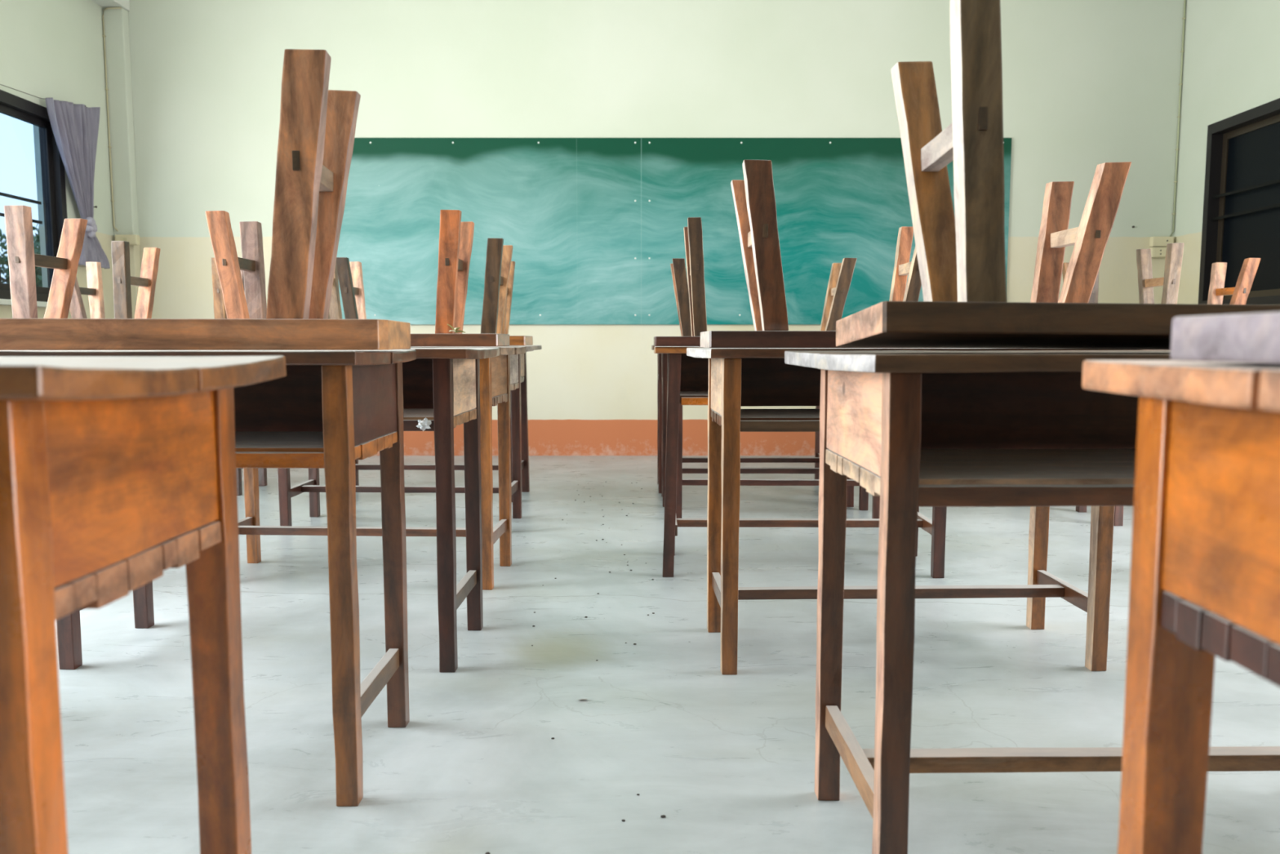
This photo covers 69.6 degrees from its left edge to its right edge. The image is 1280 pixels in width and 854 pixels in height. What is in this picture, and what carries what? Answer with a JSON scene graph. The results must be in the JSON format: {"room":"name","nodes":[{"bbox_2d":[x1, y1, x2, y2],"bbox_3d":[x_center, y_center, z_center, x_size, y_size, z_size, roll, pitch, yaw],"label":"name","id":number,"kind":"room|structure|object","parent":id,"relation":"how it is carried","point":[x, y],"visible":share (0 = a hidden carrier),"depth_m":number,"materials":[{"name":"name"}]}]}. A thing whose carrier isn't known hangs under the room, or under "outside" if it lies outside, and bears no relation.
{"room":"classroom","nodes":[
{"label":"classroom","id":0,"kind":"room"},
{"bbox_2d":[0,0,114,318],"bbox_3d":[-3.400,-0.949,0.601,0.160,3.250,10.890,0,5,0],"label":"wall","id":1,"kind":"structure","parent":0,"point":[54,49],"depth_m":5.33,"materials":[{"name":"paint"}]},
{"bbox_2d":[0,89,67,307],"bbox_3d":[-3.364,-1.163,4.473,0.157,1.110,1.760,0,5,0],"label":"window","id":2,"kind":"structure","parent":1,"relation":"in","point":[52,167],"depth_m":5.24,"materials":[{"name":"brown metal"}]},
{"bbox_2d":[91,0,129,11],"bbox_3d":[-3.252,-2.341,0.473,0.135,0.455,10.570,0,5,0],"label":"trim","id":3,"kind":"structure","parent":1,"relation":"attached to","point":[125,4],"depth_m":5.65,"materials":[{"name":"white paint"}]},
{"bbox_2d":[102,7,121,231],"bbox_3d":[-3.259,-1.909,5.743,0.123,1.360,0.014,0,5,0],"label":"cable","id":4,"kind":"object","parent":1,"relation":"attached to","point":[104,10],"visible":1,"depth_m":5.73,"materials":[{"name":"beige plastic"}]},
{"bbox_2d":[115,234,140,245],"bbox_3d":[-3.224,-1.175,5.792,0.137,0.063,0.048,0,5,0],"label":"switch box","id":5,"kind":"object","parent":1,"relation":"attached to","point":[133,239],"visible":0.73,"depth_m":5.78,"materials":[{"name":"beige plastic"}]},
{"bbox_2d":[128,0,1186,455],"bbox_3d":[0.045,-1.439,5.944,6.730,3.250,0.160,0,5,0],"label":"wall","id":6,"kind":"structure","parent":0,"point":[1086,84],"depth_m":5.80,"materials":[{"name":"paint"}]},
{"bbox_2d":[102,7,141,318],"bbox_3d":[-3.257,-1.202,5.850,0.125,2.795,0.070,0,5,0],"label":"pillar","id":7,"kind":"structure","parent":6,"relation":"attached to","point":[117,52],"depth_m":5.76,"materials":[{"name":"paint"}]},
{"bbox_2d":[336,137,1012,324],"bbox_3d":[0.055,-1.241,5.871,4.580,1.170,0.019,0,5,0],"label":"blackboard","id":8,"kind":"object","parent":6,"relation":"attached to","point":[593,227],"visible":0.56,"depth_m":5.86,"materials":[{"name":"green"}]},
{"bbox_2d":[1150,247,1166,257],"bbox_3d":[3.303,-1.112,5.872,0.095,0.064,0.043,0,5,0],"label":"wall socket","id":9,"kind":"object","parent":6,"relation":"attached to","point":[1156,252],"visible":0.76,"depth_m":5.85,"materials":[{"name":"beige plastic"}]},
{"bbox_2d":[1149,236,1173,247],"bbox_3d":[3.322,-1.179,5.865,0.135,0.063,0.043,0,5,0],"label":"junction box","id":10,"kind":"object","parent":6,"relation":"attached to","point":[1155,242],"visible":0.8,"depth_m":5.85,"materials":[{"name":"beige plastic"}]},
{"bbox_2d":[1169,0,1186,236],"bbox_3d":[3.391,-2.104,5.796,0.031,1.797,0.013,0,5,0],"label":"cable","id":11,"kind":"object","parent":6,"relation":"attached to","point":[1184,2],"visible":1,"depth_m":5.81,"materials":[{"name":"beige plastic"}]},
{"bbox_2d":[55,455,1279,853],"bbox_3d":[0.045,0.729,0.755,7.050,0.120,10.890,0,5,0],"label":"floor","id":12,"kind":"structure","parent":0,"point":[476,766],"depth_m":1.91,"materials":[{"name":"concrete"}]},
{"bbox_2d":[0,355,286,853],"bbox_3d":[-0.815,0.307,0.751,0.946,0.723,0.375,0,5,0],"label":"school desk","id":13,"kind":"object","parent":12,"relation":"on","point":[117,473],"visible":1,"depth_m":0.68,"materials":[{"name":"brown wood"}]},
{"bbox_2d":[53,521,221,620],"bbox_3d":[-0.821,0.112,0.733,0.866,0.028,0.246,0,5,0],"label":"shelf","id":14,"kind":"object","parent":13,"relation":"attached to","point":[95,582],"depth_m":0.71,"materials":[{"name":"brown wood"}]},
{"bbox_2d":[0,349,416,806],"bbox_3d":[-0.884,0.229,1.603,0.928,0.723,0.415,0,5,0],"label":"school desk","id":15,"kind":"object","parent":12,"relation":"on","point":[331,410],"visible":0.7,"depth_m":1.48,"materials":[{"name":"brown wood"}]},
{"bbox_2d":[0,48,410,350],"bbox_3d":[-0.864,-0.347,1.473,0.930,0.444,0.264,0,5,-5],"label":"wooden bench","id":16,"kind":"object","parent":15,"relation":"on","point":[317,124],"visible":1,"depth_m":1.40,"materials":[{"name":"brown wood"}]},
{"bbox_2d":[235,431,397,459],"bbox_3d":[-0.882,0.034,1.580,0.867,0.028,0.266,0,5,0],"label":"shelf","id":17,"kind":"object","parent":15,"relation":"attached to","point":[367,445],"depth_m":1.55,"materials":[{"name":"orange wood"}]},
{"bbox_2d":[235,467,266,495],"bbox_3d":[-2.360,-0.043,4.568,0.944,0.723,0.395,0,5,0],"label":"school desk","id":18,"kind":"object","parent":12,"relation":"on","point":[262,472],"visible":0.02,"depth_m":4.73,"materials":[{"name":"brown wood"}]},
{"bbox_2d":[69,257,244,319],"bbox_3d":[-2.325,-0.601,4.449,0.930,0.407,0.264,0,5,0],"label":"wooden bench","id":19,"kind":"object","parent":18,"relation":"on","point":[94,291],"visible":0.37,"depth_m":4.40,"materials":[{"name":"brown wood"}]},
{"bbox_2d":[56,347,499,672],"bbox_3d":[-0.851,0.173,2.209,0.981,0.723,0.420,0,5,1],"label":"school desk","id":20,"kind":"object","parent":12,"relation":"on","point":[442,385],"visible":0.44,"depth_m":2.08,"materials":[{"name":"brown wood"}]},
{"bbox_2d":[416,417,431,431],"bbox_3d":[-0.472,-0.006,2.011,0.034,0.030,0.011,0,5,0],"label":"scrap","id":21,"kind":"object","parent":20,"relation":"attached to","point":[423,424],"visible":1,"depth_m":2.01,"materials":[{"name":"white paper"}]},
{"bbox_2d":[403,408,476,427],"bbox_3d":[-0.858,-0.022,2.184,0.897,0.026,0.266,0,5,1],"label":"shelf","id":22,"kind":"object","parent":20,"relation":"attached to","point":[468,416],"depth_m":2.15,"materials":[{"name":"beige wood"}]},
{"bbox_2d":[238,346,525,590],"bbox_3d":[-0.865,0.110,2.896,0.972,0.723,0.385,0,5,3],"label":"school desk","id":23,"kind":"object","parent":12,"relation":"on","point":[495,372],"visible":0.35,"depth_m":2.91,"materials":[{"name":"orange wood"}]},
{"bbox_2d":[204,209,509,346],"bbox_3d":[-0.875,-0.436,2.762,0.930,0.387,0.264,0,5,0],"label":"wooden bench","id":24,"kind":"object","parent":23,"relation":"on","point":[455,236],"visible":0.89,"depth_m":2.67,"materials":[{"name":"brown wood"}]},
{"bbox_2d":[447,324,465,333],"bbox_3d":[-0.535,-0.285,2.667,0.047,0.027,0.045,-4,7,-38],"label":"dried flower","id":25,"kind":"object","parent":24,"relation":"on","point":[455,329],"visible":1,"depth_m":2.67,"materials":[{"name":"yellow plant"}]},
{"bbox_2d":[492,393,507,405],"bbox_3d":[-0.876,-0.085,2.878,0.887,0.028,0.256,0,5,3],"label":"shelf","id":26,"kind":"object","parent":23,"relation":"attached to","point":[498,399],"depth_m":2.87,"materials":[{"name":"brown wood"}]},
{"bbox_2d":[277,345,533,525],"bbox_3d":[-0.941,0.035,3.713,0.988,0.723,0.390,0,5,2],"label":"school desk","id":27,"kind":"object","parent":12,"relation":"on","point":[286,492],"visible":0.24,"depth_m":3.76,"materials":[{"name":"brown wood"}]},
{"bbox_2d":[328,238,532,345],"bbox_3d":[-0.895,-0.513,3.553,0.930,0.396,0.264,0,5,0],"label":"wooden bench","id":28,"kind":"object","parent":27,"relation":"on","point":[499,255],"visible":0.47,"depth_m":3.48,"materials":[{"name":"orange wood"}]},
{"bbox_2d":[510,382,519,390],"bbox_3d":[-0.952,-0.161,3.695,0.896,0.026,0.261,0,5,2],"label":"shelf","id":29,"kind":"object","parent":27,"relation":"attached to","point":[513,386],"depth_m":3.71,"materials":[{"name":"brown wood"}]},
{"bbox_2d":[355,345,542,502],"bbox_3d":[-0.979,-0.027,4.392,0.989,0.723,0.390,0,5,1],"label":"school desk","id":30,"kind":"object","parent":12,"relation":"on","point":[524,417],"visible":0.11,"depth_m":4.50,"materials":[{"name":"brown wood"}]},
{"bbox_2d":[336,257,533,344],"bbox_3d":[-0.975,-0.575,4.250,0.930,0.392,0.250,0,5,0],"label":"wooden bench","id":31,"kind":"object","parent":30,"relation":"on","point":[349,273],"visible":0.46,"depth_m":4.21,"materials":[{"name":"brown wood"}]},
{"bbox_2d":[520,376,524,382],"bbox_3d":[-1.002,-0.223,4.374,0.877,0.027,0.261,0,5,1],"label":"shelf","id":32,"kind":"object","parent":30,"relation":"attached to","point":[522,378],"depth_m":4.44,"materials":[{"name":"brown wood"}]},
{"bbox_2d":[484,481,666,853],"bbox_3d":[-0.144,0.468,2.927,0.374,0.004,3.911,0,5,0],"label":"debris","id":33,"kind":"object","parent":12,"relation":"on","point":[661,815],"depth_m":2.47,"materials":[{"name":"grey"}]},
{"bbox_2d":[651,345,819,493],"bbox_3d":[0.519,-0.050,4.635,0.925,0.722,0.390,0,5,0],"label":"school desk","id":34,"kind":"object","parent":12,"relation":"on","point":[815,460],"visible":0.23,"depth_m":4.64,"materials":[{"name":"brown wood"}]},
{"bbox_2d":[661,353,853,506],"bbox_3d":[0.532,-0.014,4.253,0.925,0.723,0.330,0,5,1],"label":"school desk","id":35,"kind":"object","parent":12,"relation":"on","point":[850,489],"visible":0.18,"depth_m":4.25,"materials":[{"name":"brown wood"}]},
{"bbox_2d":[670,257,857,336],"bbox_3d":[0.530,-0.558,4.141,0.930,0.377,0.264,0,5,0],"label":"wooden bench","id":36,"kind":"object","parent":35,"relation":"on","point":[841,273],"visible":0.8,"depth_m":4.05,"materials":[{"name":"brown wood"}]},
{"bbox_2d":[675,403,879,518],"bbox_3d":[0.571,0.018,3.907,0.923,0.723,0.320,0,5,1],"label":"school desk","id":37,"kind":"object","parent":12,"relation":"on","point":[863,495],"visible":0.1,"depth_m":3.91,"materials":[{"name":"brown wood"}]},
{"bbox_2d":[653,346,946,577],"bbox_3d":[0.517,0.099,3.020,0.943,0.723,0.390,0,5,1],"label":"school desk","id":38,"kind":"object","parent":12,"relation":"on","point":[687,376],"visible":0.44,"depth_m":2.88,"materials":[{"name":"brown wood"}]},
{"bbox_2d":[679,391,707,403],"bbox_3d":[0.524,-0.097,3.002,0.862,0.027,0.261,0,5,1],"label":"shelf","id":39,"kind":"object","parent":38,"relation":"attached to","point":[682,393],"depth_m":2.91,"materials":[{"name":"brown wood"}]},
{"bbox_2d":[653,217,921,346],"bbox_3d":[0.510,-0.447,2.896,0.930,0.385,0.264,0,5,0],"label":"wooden bench","id":40,"kind":"object","parent":38,"relation":"on","point":[693,235],"visible":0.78,"depth_m":2.81,"materials":[{"name":"brown wood"}]},
{"bbox_2d":[686,347,1143,674],"bbox_3d":[0.600,0.175,2.192,0.952,0.723,0.410,0,5,-2],"label":"school desk","id":41,"kind":"object","parent":12,"relation":"on","point":[738,377],"visible":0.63,"depth_m":2.19,"materials":[{"name":"orange wood"}]},
{"bbox_2d":[710,408,819,426],"bbox_3d":[0.610,-0.021,2.172,0.866,0.027,0.266,0,5,-2],"label":"shelf","id":42,"kind":"object","parent":41,"relation":"attached to","point":[716,415],"depth_m":2.12,"materials":[{"name":"brown wood"}]},
{"bbox_2d":[700,160,1131,347],"bbox_3d":[0.609,-0.371,2.051,0.930,0.388,0.264,0,5,-1],"label":"wooden bench","id":43,"kind":"object","parent":41,"relation":"on","point":[753,197],"visible":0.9,"depth_m":1.96,"materials":[{"name":"brown wood"}]},
{"bbox_2d":[784,350,1279,853],"bbox_3d":[0.718,0.256,1.305,0.961,0.723,0.470,0,5,-1],"label":"school desk","id":44,"kind":"object","parent":12,"relation":"on","point":[915,428],"visible":0.84,"depth_m":1.30,"materials":[{"name":"brown wood"}]},
{"bbox_2d":[825,448,1136,496],"bbox_3d":[0.727,0.061,1.280,0.877,0.028,0.316,0,5,-1],"label":"shelf","id":45,"kind":"object","parent":44,"relation":"attached to","point":[937,466],"depth_m":1.23,"materials":[{"name":"brown wood"}]},
{"bbox_2d":[835,0,1279,350],"bbox_3d":[0.751,-0.317,1.235,0.930,0.434,0.282,0,5,-1],"label":"wooden bench","id":46,"kind":"object","parent":44,"relation":"on","point":[962,261],"visible":1,"depth_m":1.13,"materials":[{"name":"brown wood"}]},
{"bbox_2d":[1075,349,1165,525],"bbox_3d":[2.341,0.024,3.837,0.945,0.723,0.395,0,5,0],"label":"school desk","id":47,"kind":"object","parent":12,"relation":"on","point":[1118,510],"visible":0.02,"depth_m":3.70,"materials":[{"name":"brown wood"}]},
{"bbox_2d":[1136,242,1184,303],"bbox_3d":[2.395,-0.526,3.692,0.930,0.396,0.264,0,5,0],"label":"wooden bench","id":48,"kind":"object","parent":47,"relation":"on","point":[1170,282],"visible":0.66,"depth_m":3.61,"materials":[{"name":"brown wood"}]},
{"bbox_2d":[1081,360,1279,853],"bbox_3d":[0.784,0.329,0.512,0.920,0.723,0.420,0,5,0],"label":"school desk","id":49,"kind":"object","parent":12,"relation":"on","point":[1205,575],"visible":0.98,"depth_m":0.59,"materials":[{"name":"brown wood"}]},
{"bbox_2d":[1160,591,1279,686],"bbox_3d":[0.778,0.134,0.482,0.867,0.027,0.266,0,5,0],"label":"shelf","id":50,"kind":"object","parent":49,"relation":"attached to","point":[1201,620],"depth_m":0.55,"materials":[{"name":"brown wood"}]},
{"bbox_2d":[1170,311,1279,364],"bbox_3d":[0.807,-0.227,0.456,0.930,0.393,0.263,0,5,0],"label":"wooden bench","id":51,"kind":"object","parent":49,"relation":"on","point":[1253,337],"visible":1,"depth_m":0.54,"materials":[{"name":"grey wood"}]},
{"bbox_3d":[-2.157,0.120,2.790,0.944,0.723,0.395,0,5,0],"label":"school desk","id":52,"kind":"object","parent":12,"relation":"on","visible":0},
{"bbox_2d":[4,204,87,318],"bbox_3d":[-2.090,-0.434,2.717,0.930,0.392,0.304,0,5,0],"label":"wooden bench","id":53,"kind":"object","parent":52,"relation":"on","point":[22,259],"visible":0.84,"depth_m":2.64,"materials":[{"name":"brown wood"}]},
{"bbox_3d":[-2.358,0.031,3.756,0.944,0.723,0.395,0,5,0],"label":"school desk","id":54,"kind":"object","parent":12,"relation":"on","visible":0},
{"bbox_2d":[111,240,160,318],"bbox_3d":[-2.325,-0.522,3.642,0.930,0.397,0.263,0,5,0],"label":"wooden bench","id":55,"kind":"object","parent":54,"relation":"on","point":[122,280],"visible":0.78,"depth_m":3.57,"materials":[{"name":"brown wood"}]},
{"bbox_3d":[2.365,-0.043,4.563,0.946,0.723,0.395,0,5,0],"label":"school desk","id":56,"kind":"object","parent":12,"relation":"on","visible":0},
{"bbox_2d":[1062,257,1260,304],"bbox_3d":[2.365,-0.572,4.250,0.930,0.387,0.264,0,5,0],"label":"wooden bench","id":57,"kind":"object","parent":56,"relation":"on","point":[1240,293],"visible":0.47,"depth_m":4.15,"materials":[{"name":"brown wood"}]},
{"bbox_2d":[1173,0,1279,303],"bbox_3d":[3.490,-0.949,0.601,0.160,3.250,10.890,0,5,0],"label":"wall","id":58,"kind":"structure","parent":0,"point":[1231,63],"depth_m":5.50,"materials":[{"name":"paint"}]},
{"bbox_2d":[1198,97,1279,304],"bbox_3d":[3.442,-1.169,4.695,0.135,1.120,1.805,0,5,0],"label":"window","id":59,"kind":"structure","parent":58,"relation":"in","point":[1241,217],"depth_m":5.28,"materials":[{"name":"brown metal"}]},
{"label":"outside","id":60,"kind":"structure","parent":0,"visible":0},
{"bbox_3d":[0.000,-0.214,15.043,140.000,0.150,150.000,0,5,0],"label":"ground","id":61,"kind":"structure","parent":60,"visible":0},
{"bbox_2d":[0,223,42,286],"bbox_3d":[-14.982,-3.118,22.946,4.908,4.208,4.407,0,5,0],"label":"leafy tree","id":62,"kind":"object","parent":61,"relation":"on","point":[3,259],"visible":0.09,"depth_m":22.13,"materials":[{"name":"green plant"}]},
{"bbox_3d":[-3.311,-1.909,5.489,0.018,0.014,0.014,0,5,0],"label":"nail","id":63,"kind":"object","parent":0,"visible":0},
{"bbox_2d":[0,84,43,98],"bbox_3d":[-3.300,-1.764,4.377,0.007,0.078,2.240,0,5,0],"label":"wire","id":64,"kind":"object","parent":63,"relation":"hanging from","point":[0,84],"visible":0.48,"depth_m":4.91,"materials":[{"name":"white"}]},
{"bbox_2d":[44,97,110,268],"bbox_3d":[-3.254,-1.417,5.348,0.082,0.945,0.530,0,5,0],"label":"curtain","id":65,"kind":"object","parent":64,"relation":"hanging from","point":[75,127],"visible":0.92,"depth_m":5.37,"materials":[{"name":"fabric"}]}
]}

